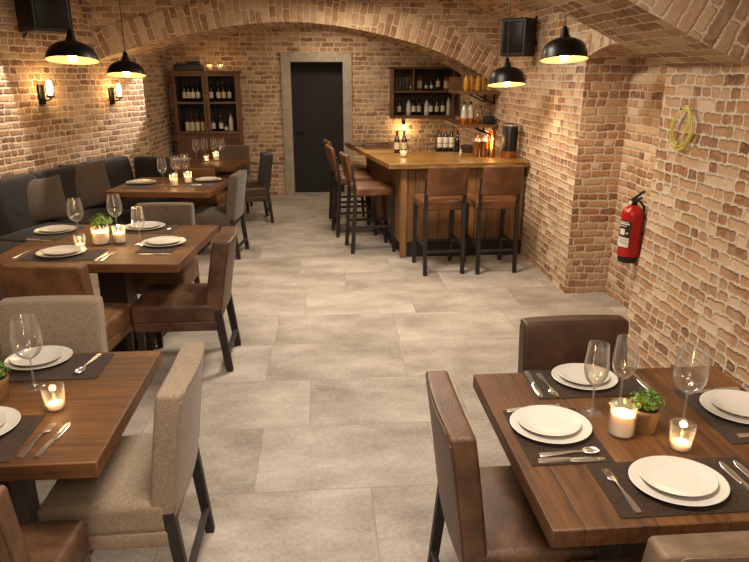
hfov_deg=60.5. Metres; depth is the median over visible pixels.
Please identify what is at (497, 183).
bar stool
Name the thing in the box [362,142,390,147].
serving tray
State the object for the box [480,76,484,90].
bottle
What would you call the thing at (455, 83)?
shelf
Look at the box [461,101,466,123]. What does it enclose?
bottle
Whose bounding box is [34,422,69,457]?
knife
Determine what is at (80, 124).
wall
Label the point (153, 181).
dinner plate
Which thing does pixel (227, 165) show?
dining table
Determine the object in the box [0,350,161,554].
dining table
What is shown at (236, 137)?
wine cabinet
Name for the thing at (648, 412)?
potted plant
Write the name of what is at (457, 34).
arch
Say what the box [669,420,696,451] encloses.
candle jar
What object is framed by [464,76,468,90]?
bottle
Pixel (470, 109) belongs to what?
bottle
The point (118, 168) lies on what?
cushion
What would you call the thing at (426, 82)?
bottle
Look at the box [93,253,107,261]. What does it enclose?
knife
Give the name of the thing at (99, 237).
candle jar
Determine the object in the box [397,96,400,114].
bottle
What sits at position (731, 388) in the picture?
knife
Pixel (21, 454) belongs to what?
fork
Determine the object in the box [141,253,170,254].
knife
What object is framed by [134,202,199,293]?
dining chair
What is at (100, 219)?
potted plant
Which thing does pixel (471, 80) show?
bottle
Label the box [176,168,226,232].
dining chair
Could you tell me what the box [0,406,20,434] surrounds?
dinner plate
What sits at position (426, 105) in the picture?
bottle
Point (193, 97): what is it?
bottle
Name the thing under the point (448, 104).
bottle
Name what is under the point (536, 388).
knife
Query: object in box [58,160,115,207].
throw pillow
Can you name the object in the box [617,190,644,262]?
fire extinguisher
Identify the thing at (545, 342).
dining chair
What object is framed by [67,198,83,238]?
wine glass
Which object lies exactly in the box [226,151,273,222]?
dining chair
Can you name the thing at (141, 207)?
wine glass
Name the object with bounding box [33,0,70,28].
grille
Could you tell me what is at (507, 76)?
pendant lamp
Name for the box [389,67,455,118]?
wall shelf
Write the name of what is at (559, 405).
fork
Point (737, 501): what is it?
placemat
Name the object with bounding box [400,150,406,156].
candle jar
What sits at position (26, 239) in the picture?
knife
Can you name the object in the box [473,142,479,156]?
cup
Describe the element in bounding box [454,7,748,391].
wall
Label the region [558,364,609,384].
salad plate
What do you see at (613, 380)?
dinner plate
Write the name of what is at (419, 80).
bottle
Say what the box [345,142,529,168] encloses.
countertop
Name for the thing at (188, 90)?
bottle
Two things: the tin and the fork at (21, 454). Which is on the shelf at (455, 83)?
the tin
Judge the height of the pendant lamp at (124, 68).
1.246 m
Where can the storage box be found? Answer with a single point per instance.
(177, 67)
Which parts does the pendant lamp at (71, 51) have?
cord, bulb, lamp shade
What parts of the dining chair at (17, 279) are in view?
backrest, seat, leg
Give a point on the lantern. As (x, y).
(491, 152)
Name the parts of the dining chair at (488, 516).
leg, backrest, seat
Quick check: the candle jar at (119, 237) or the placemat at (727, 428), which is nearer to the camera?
the placemat at (727, 428)
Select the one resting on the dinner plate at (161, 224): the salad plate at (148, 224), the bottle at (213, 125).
the salad plate at (148, 224)
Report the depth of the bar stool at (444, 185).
6.35 m
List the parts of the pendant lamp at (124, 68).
cord, lamp shade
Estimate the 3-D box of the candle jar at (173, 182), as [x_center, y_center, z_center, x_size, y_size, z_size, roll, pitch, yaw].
[-2.220,-1.117,7.098,0.088,0.130,0.088,-1,18,-4]
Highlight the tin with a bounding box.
[483,116,494,123]
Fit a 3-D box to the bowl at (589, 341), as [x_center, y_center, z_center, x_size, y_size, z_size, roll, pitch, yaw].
[0.799,0.300,2.304,0.088,0.162,0.088,-1,18,-4]
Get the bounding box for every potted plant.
[0,361,10,401]
[88,213,111,230]
[629,388,664,435]
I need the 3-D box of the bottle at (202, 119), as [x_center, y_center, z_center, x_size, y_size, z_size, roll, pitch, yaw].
[-2.702,-2.497,10.101,0.070,0.303,0.069,-1,18,-4]
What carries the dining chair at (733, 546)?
on the floor
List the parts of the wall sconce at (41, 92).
bulb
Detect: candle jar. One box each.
[40,383,64,411]
[73,233,85,246]
[91,225,109,245]
[112,224,126,243]
[169,173,177,185]
[183,171,191,182]
[213,155,218,160]
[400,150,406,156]
[607,400,637,439]
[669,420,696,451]
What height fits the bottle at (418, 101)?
0.303 m
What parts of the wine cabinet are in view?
door, door, cornice, panel, door, door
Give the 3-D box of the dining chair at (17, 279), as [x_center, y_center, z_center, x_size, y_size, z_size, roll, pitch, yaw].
[-1.874,0.269,4.008,0.499,0.922,0.618,0,18,1]
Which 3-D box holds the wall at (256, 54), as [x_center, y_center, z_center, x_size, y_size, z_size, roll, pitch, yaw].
[-0.903,-3.222,10.269,4.900,3.700,0.001,-1,18,-4]
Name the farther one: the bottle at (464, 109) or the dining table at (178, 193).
the bottle at (464, 109)
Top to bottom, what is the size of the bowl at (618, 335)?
0.162 m
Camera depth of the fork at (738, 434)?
2.20 m
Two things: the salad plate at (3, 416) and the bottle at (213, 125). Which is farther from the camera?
the bottle at (213, 125)
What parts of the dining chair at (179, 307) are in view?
leg, leg, seat, backrest, leg, leg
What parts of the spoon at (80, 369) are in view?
handle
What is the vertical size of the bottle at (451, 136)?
0.258 m
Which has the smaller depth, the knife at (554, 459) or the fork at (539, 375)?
the knife at (554, 459)
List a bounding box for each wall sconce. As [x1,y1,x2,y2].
[37,79,55,104]
[108,84,123,103]
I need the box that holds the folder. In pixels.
[348,142,362,145]
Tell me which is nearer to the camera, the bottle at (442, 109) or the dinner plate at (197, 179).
the dinner plate at (197, 179)
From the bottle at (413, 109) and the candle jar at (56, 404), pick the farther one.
the bottle at (413, 109)
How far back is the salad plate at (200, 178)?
7.48 m
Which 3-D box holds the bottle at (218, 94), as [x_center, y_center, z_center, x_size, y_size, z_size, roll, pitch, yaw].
[-2.429,-2.946,9.978,0.067,0.303,0.066,-1,18,-4]
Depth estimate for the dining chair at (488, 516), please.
2.08 m
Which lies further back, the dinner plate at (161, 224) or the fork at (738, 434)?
the dinner plate at (161, 224)
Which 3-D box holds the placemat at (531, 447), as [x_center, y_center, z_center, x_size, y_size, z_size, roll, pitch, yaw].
[0.623,0.531,2.217,0.275,0.003,0.350,-1,18,-4]
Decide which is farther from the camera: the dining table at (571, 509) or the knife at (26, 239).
the knife at (26, 239)
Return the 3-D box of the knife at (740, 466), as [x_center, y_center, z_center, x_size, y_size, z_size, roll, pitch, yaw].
[1.166,0.609,1.958,0.026,0.006,0.220,-2,18,-6]
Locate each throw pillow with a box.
[27,175,70,221]
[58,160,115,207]
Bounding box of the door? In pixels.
[280,53,352,194]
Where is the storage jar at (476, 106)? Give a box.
[473,105,482,123]
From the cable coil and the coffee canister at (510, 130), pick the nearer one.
the cable coil
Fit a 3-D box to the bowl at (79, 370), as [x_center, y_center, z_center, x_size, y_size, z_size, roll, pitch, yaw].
[-1.227,0.374,2.677,0.039,0.010,0.060,1,18,3]
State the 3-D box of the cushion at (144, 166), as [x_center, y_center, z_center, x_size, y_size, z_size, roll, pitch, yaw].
[-2.784,-1.261,8.079,0.450,0.600,0.185,4,18,14]
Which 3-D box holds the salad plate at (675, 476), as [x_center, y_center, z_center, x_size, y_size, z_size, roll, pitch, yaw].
[0.919,0.598,1.945,0.225,0.020,0.198,-1,18,-4]
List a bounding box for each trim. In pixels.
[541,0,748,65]
[586,31,617,56]
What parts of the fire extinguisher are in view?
lever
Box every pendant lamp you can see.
[45,0,99,64]
[106,0,145,77]
[487,0,526,87]
[539,15,588,63]
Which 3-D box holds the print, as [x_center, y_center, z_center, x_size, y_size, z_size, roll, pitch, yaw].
[2.032,-0.320,5.256,0.020,0.080,0.102,-11,21,-30]
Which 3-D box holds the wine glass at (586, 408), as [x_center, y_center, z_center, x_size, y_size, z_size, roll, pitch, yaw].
[0.799,0.354,2.322,0.088,0.275,0.088,-1,18,-4]
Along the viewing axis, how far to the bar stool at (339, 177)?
7.94 m
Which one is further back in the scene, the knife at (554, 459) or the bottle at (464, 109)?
the bottle at (464, 109)
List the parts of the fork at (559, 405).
handle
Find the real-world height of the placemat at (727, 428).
0.003 m
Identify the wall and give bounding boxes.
[0,0,175,178]
[165,29,456,194]
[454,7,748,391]
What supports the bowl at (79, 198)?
on the wine glass at (78, 237)
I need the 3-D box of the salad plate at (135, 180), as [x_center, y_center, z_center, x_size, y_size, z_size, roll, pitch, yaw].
[-2.630,-1.123,7.252,0.257,0.022,0.239,-1,18,-4]
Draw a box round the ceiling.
[461,0,551,20]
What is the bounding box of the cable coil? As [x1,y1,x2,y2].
[670,105,693,150]
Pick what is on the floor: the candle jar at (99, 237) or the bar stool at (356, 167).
the bar stool at (356, 167)
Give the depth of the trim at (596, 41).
5.10 m
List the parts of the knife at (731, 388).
blade, handle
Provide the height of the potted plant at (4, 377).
0.159 m
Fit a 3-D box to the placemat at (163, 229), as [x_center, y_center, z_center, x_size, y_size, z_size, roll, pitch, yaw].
[-1.830,-0.408,5.114,0.500,0.003,0.240,0,18,-1]
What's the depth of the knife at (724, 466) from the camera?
1.99 m
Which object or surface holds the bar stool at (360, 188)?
on the floor
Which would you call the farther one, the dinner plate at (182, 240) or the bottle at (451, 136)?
the bottle at (451, 136)
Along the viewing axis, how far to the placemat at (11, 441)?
2.21 m
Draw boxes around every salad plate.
[0,410,6,425]
[9,347,62,365]
[39,225,71,231]
[41,245,81,254]
[129,221,160,228]
[130,179,152,182]
[146,236,180,244]
[198,177,217,180]
[517,406,581,435]
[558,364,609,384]
[639,457,718,496]
[710,390,748,416]
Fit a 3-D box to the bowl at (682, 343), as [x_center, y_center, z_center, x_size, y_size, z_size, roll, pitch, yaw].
[1.096,0.308,2.221,0.112,0.177,0.112,-1,18,-4]
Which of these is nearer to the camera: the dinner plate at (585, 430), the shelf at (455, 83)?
the dinner plate at (585, 430)
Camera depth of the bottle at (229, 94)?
9.97 m
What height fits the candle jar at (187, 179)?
0.130 m
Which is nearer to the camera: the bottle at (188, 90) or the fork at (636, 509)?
the fork at (636, 509)
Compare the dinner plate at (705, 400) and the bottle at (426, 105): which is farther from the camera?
the bottle at (426, 105)
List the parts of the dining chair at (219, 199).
backrest, seat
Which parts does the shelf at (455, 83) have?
panel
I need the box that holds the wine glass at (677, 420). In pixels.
[673,343,709,428]
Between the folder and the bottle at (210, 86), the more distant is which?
the bottle at (210, 86)
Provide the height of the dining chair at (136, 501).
0.922 m
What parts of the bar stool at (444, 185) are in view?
leg, leg, seat, backrest, leg, leg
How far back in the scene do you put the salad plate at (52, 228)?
5.08 m
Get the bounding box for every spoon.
[74,354,100,373]
[538,446,599,456]
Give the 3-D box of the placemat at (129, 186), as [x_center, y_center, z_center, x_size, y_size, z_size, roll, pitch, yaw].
[-2.541,-1.028,7.027,0.380,0.003,0.220,1,18,2]
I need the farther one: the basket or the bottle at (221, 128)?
the bottle at (221, 128)
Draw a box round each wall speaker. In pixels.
[14,0,73,38]
[500,15,537,56]
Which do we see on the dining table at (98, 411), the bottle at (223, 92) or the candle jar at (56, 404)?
the candle jar at (56, 404)
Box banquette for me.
[0,155,170,300]
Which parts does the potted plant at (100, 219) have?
pot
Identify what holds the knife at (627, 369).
on the placemat at (629, 385)
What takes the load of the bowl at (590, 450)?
on the spoon at (590, 450)
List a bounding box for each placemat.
[0,353,114,381]
[0,414,46,461]
[19,249,107,259]
[23,226,83,239]
[109,226,179,233]
[121,185,162,188]
[135,236,189,252]
[182,183,219,186]
[503,408,614,465]
[521,367,657,398]
[585,457,748,518]
[673,387,748,443]
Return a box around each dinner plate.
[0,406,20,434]
[4,345,72,369]
[34,225,75,233]
[35,246,86,257]
[124,222,164,230]
[126,180,155,184]
[141,237,185,246]
[195,177,221,181]
[510,405,591,443]
[551,363,617,389]
[628,456,729,505]
[699,389,748,423]
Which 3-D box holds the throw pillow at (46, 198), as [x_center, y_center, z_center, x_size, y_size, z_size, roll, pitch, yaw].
[-3.443,-0.846,6.650,0.244,0.445,0.468,16,24,40]
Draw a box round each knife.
[26,239,50,240]
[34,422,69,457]
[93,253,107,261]
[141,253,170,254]
[524,371,542,396]
[537,457,604,462]
[624,367,653,392]
[685,387,739,392]
[719,461,748,491]
[733,460,748,476]
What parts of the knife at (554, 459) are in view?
handle, blade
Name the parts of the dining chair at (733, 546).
seat, backrest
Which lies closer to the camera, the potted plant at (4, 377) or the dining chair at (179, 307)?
the potted plant at (4, 377)
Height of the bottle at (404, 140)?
0.263 m
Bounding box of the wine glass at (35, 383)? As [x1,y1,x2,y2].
[9,314,44,388]
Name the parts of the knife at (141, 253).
handle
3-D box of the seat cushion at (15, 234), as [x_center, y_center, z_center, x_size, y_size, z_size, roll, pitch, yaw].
[-3.273,-0.408,6.387,0.600,0.220,0.795,5,18,14]
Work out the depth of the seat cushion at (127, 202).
7.73 m
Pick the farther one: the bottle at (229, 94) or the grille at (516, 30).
the bottle at (229, 94)
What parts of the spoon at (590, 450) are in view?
handle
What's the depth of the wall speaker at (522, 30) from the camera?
6.39 m
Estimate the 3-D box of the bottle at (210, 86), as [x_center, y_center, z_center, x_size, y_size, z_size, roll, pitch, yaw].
[-2.542,-2.943,9.970,0.067,0.303,0.066,-1,18,-4]
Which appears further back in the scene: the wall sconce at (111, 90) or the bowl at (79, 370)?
the wall sconce at (111, 90)
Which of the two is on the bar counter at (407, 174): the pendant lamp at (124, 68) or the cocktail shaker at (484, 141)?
the cocktail shaker at (484, 141)
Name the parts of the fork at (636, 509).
handle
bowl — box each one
[9,314,42,359]
[67,198,83,221]
[74,367,85,373]
[582,446,599,453]
[584,341,609,385]
[612,335,638,378]
[673,343,709,393]
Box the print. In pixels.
[618,236,628,247]
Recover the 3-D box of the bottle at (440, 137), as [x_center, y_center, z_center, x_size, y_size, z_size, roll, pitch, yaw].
[0.786,-1.702,7.713,0.064,0.258,0.063,-1,18,-4]
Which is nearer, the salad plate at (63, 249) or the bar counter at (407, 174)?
the salad plate at (63, 249)
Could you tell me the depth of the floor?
4.27 m
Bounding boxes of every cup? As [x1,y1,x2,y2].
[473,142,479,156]
[480,141,487,156]
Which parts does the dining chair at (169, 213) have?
backrest, seat, leg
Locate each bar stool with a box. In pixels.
[323,139,370,224]
[325,144,376,237]
[339,151,395,253]
[412,165,468,275]
[465,165,523,274]
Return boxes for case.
[186,61,199,63]
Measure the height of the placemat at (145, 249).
0.003 m
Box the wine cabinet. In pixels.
[169,71,243,176]
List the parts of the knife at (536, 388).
handle, blade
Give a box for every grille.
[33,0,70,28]
[502,21,523,52]
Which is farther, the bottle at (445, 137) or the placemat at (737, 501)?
the bottle at (445, 137)
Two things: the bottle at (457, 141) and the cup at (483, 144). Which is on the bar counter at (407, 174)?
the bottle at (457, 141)
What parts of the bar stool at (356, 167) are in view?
backrest, leg, leg, seat, leg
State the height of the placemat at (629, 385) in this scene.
0.003 m
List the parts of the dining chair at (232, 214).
seat, leg, backrest, leg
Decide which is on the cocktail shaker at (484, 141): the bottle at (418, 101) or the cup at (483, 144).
the cup at (483, 144)
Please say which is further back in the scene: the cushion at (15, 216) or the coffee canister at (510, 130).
the coffee canister at (510, 130)
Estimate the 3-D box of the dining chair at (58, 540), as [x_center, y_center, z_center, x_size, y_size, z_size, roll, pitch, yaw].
[-1.220,0.928,1.974,0.499,0.922,0.494,-1,18,-4]
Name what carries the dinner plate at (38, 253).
on the placemat at (89, 254)
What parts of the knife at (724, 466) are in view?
blade, handle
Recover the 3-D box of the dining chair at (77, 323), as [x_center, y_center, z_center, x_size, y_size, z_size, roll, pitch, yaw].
[-1.542,0.590,3.016,0.499,0.922,0.556,-1,18,-4]
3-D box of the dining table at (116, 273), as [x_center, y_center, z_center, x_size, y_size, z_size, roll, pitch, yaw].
[-1.937,0.076,4.861,1.300,0.760,1.140,0,18,0]
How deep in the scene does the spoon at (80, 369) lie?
2.70 m
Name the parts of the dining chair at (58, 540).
backrest, seat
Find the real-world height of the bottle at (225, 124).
0.173 m
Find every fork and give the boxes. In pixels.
[16,423,55,457]
[506,403,561,411]
[536,373,559,396]
[602,468,641,512]
[736,433,748,436]
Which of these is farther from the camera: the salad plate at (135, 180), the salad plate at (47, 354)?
the salad plate at (135, 180)
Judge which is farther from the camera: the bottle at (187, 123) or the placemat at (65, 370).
the bottle at (187, 123)
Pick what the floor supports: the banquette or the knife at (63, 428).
the banquette
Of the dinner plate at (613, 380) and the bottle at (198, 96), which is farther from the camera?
the bottle at (198, 96)
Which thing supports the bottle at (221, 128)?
in the wine cabinet
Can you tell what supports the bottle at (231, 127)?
in the wine cabinet
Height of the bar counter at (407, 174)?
1.050 m
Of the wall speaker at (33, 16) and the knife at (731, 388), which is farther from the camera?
the wall speaker at (33, 16)
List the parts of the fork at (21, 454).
handle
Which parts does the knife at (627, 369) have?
handle, blade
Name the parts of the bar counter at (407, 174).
panel, corner post, kick plate, panel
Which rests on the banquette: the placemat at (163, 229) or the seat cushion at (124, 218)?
the seat cushion at (124, 218)
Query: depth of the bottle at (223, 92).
9.97 m
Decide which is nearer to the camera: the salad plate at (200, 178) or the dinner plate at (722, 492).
the dinner plate at (722, 492)
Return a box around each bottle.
[182,81,186,101]
[185,112,189,130]
[186,81,190,101]
[190,112,194,130]
[191,81,195,101]
[195,112,199,130]
[196,81,200,101]
[200,112,204,130]
[209,81,213,101]
[211,112,215,130]
[216,81,220,101]
[219,112,223,130]
[221,81,225,101]
[224,121,227,130]
[227,81,231,101]
[229,112,233,130]
[394,130,399,152]
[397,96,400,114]
[401,130,406,151]
[406,97,410,114]
[411,95,415,114]
[417,73,421,90]
[417,95,420,114]
[424,79,427,89]
[424,97,428,114]
[429,95,432,114]
[435,95,438,114]
[436,70,439,89]
[437,128,442,150]
[440,95,444,114]
[443,128,447,149]
[444,73,448,89]
[446,95,450,114]
[449,128,453,149]
[454,130,459,151]
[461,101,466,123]
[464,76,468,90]
[467,101,472,122]
[469,76,473,90]
[475,76,480,90]
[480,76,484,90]
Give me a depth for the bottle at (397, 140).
7.53 m
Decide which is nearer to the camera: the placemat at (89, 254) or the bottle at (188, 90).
the placemat at (89, 254)
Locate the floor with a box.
[0,191,640,561]
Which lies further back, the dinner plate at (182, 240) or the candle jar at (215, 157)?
the candle jar at (215, 157)
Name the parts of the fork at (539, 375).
handle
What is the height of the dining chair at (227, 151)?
0.922 m
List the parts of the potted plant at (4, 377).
pot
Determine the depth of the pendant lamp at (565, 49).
4.76 m
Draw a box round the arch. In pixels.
[89,0,499,84]
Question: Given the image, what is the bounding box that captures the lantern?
[487,133,495,156]
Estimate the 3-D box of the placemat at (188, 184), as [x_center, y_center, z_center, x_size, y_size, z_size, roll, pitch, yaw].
[-1.930,-1.070,7.159,0.360,0.003,0.280,1,18,2]
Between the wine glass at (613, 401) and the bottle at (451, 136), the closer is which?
the wine glass at (613, 401)
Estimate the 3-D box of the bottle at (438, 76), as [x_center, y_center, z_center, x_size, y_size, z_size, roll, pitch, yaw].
[1.010,-3.182,10.188,0.067,0.303,0.066,-1,18,-4]
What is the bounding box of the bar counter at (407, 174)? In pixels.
[345,142,529,257]
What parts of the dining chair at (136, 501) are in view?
seat, leg, backrest, leg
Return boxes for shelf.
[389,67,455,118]
[444,77,499,135]
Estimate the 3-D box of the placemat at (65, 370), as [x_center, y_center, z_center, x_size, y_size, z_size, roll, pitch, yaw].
[-1.400,0.367,2.723,0.510,0.003,0.250,-1,18,-4]
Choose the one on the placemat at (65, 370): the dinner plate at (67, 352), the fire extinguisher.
the dinner plate at (67, 352)
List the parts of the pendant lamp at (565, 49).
lamp shade, bulb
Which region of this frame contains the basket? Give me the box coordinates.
[460,144,472,152]
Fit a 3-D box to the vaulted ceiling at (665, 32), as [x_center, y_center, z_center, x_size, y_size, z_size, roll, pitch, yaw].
[-1.176,-1.957,3.206,6.695,1.752,0.830,-1,18,-4]
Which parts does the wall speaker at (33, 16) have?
panel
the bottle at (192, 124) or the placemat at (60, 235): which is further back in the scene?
the bottle at (192, 124)
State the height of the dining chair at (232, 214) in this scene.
0.922 m
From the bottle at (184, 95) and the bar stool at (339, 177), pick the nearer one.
the bar stool at (339, 177)
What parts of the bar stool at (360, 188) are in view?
backrest, leg, leg, seat, leg, leg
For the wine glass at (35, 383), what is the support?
on the dining table at (98, 411)
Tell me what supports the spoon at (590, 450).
on the placemat at (531, 447)
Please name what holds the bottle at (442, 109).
on the wall shelf at (398, 76)
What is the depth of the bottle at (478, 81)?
7.99 m
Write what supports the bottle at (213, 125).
in the wine cabinet
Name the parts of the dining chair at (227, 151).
seat, backrest, leg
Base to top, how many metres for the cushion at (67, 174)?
0.560 m
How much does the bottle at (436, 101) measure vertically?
0.303 m
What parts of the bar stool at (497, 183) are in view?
leg, leg, seat, leg, backrest, leg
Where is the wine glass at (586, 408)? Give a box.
[581,341,609,416]
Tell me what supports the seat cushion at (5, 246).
on the banquette
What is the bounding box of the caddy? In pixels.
[435,123,459,151]
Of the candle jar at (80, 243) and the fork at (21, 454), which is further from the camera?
the candle jar at (80, 243)
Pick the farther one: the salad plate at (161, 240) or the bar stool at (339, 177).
the bar stool at (339, 177)
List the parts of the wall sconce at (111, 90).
bulb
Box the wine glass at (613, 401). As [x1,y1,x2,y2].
[609,335,638,408]
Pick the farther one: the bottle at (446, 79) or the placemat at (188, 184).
the bottle at (446, 79)
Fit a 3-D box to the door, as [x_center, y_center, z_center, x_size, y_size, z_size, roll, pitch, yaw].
[-0.925,-2.761,10.712,1.700,2.650,0.640,-1,18,-4]
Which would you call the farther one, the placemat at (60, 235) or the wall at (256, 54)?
the wall at (256, 54)
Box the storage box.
[173,64,203,70]
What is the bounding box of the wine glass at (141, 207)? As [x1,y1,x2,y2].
[131,207,144,244]
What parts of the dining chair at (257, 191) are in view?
seat, backrest, leg, leg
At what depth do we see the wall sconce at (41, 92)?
6.80 m
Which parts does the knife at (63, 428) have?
handle, blade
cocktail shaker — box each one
[473,134,479,156]
[480,133,487,156]
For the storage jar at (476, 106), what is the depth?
8.18 m
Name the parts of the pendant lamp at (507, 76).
lamp shade, cord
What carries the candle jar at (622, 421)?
on the dining table at (571, 509)
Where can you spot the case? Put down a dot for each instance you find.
(187, 62)
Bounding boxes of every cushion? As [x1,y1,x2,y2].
[0,174,49,236]
[0,222,88,242]
[0,241,22,253]
[28,164,98,221]
[53,207,134,224]
[79,155,134,206]
[102,197,162,208]
[134,156,170,178]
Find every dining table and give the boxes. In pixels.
[0,225,218,350]
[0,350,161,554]
[104,177,228,255]
[170,159,248,171]
[473,366,748,558]
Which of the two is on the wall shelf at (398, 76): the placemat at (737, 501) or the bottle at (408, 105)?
the bottle at (408, 105)
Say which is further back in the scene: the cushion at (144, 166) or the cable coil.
the cushion at (144, 166)
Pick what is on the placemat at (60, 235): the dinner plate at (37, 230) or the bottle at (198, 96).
the dinner plate at (37, 230)
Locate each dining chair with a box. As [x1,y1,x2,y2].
[0,263,134,351]
[0,295,107,355]
[0,485,90,561]
[37,342,214,561]
[130,226,240,371]
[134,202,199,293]
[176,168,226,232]
[195,170,248,259]
[217,145,252,212]
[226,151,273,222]
[426,370,598,561]
[518,314,628,372]
[571,531,748,561]
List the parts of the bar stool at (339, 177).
backrest, leg, leg, seat, leg, leg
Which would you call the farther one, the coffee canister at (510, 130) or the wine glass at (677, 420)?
the coffee canister at (510, 130)
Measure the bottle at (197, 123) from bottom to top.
0.303 m
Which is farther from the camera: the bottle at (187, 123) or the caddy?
the bottle at (187, 123)
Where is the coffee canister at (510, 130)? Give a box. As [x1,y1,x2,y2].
[501,123,518,157]
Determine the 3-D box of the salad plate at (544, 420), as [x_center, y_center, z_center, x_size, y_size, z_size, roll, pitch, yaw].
[0.613,0.497,2.258,0.220,0.019,0.205,-1,18,-4]
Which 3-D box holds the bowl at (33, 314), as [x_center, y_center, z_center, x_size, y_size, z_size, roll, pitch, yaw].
[-1.351,0.221,2.490,0.112,0.177,0.112,-1,18,-4]
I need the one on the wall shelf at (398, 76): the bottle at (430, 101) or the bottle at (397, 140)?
the bottle at (430, 101)

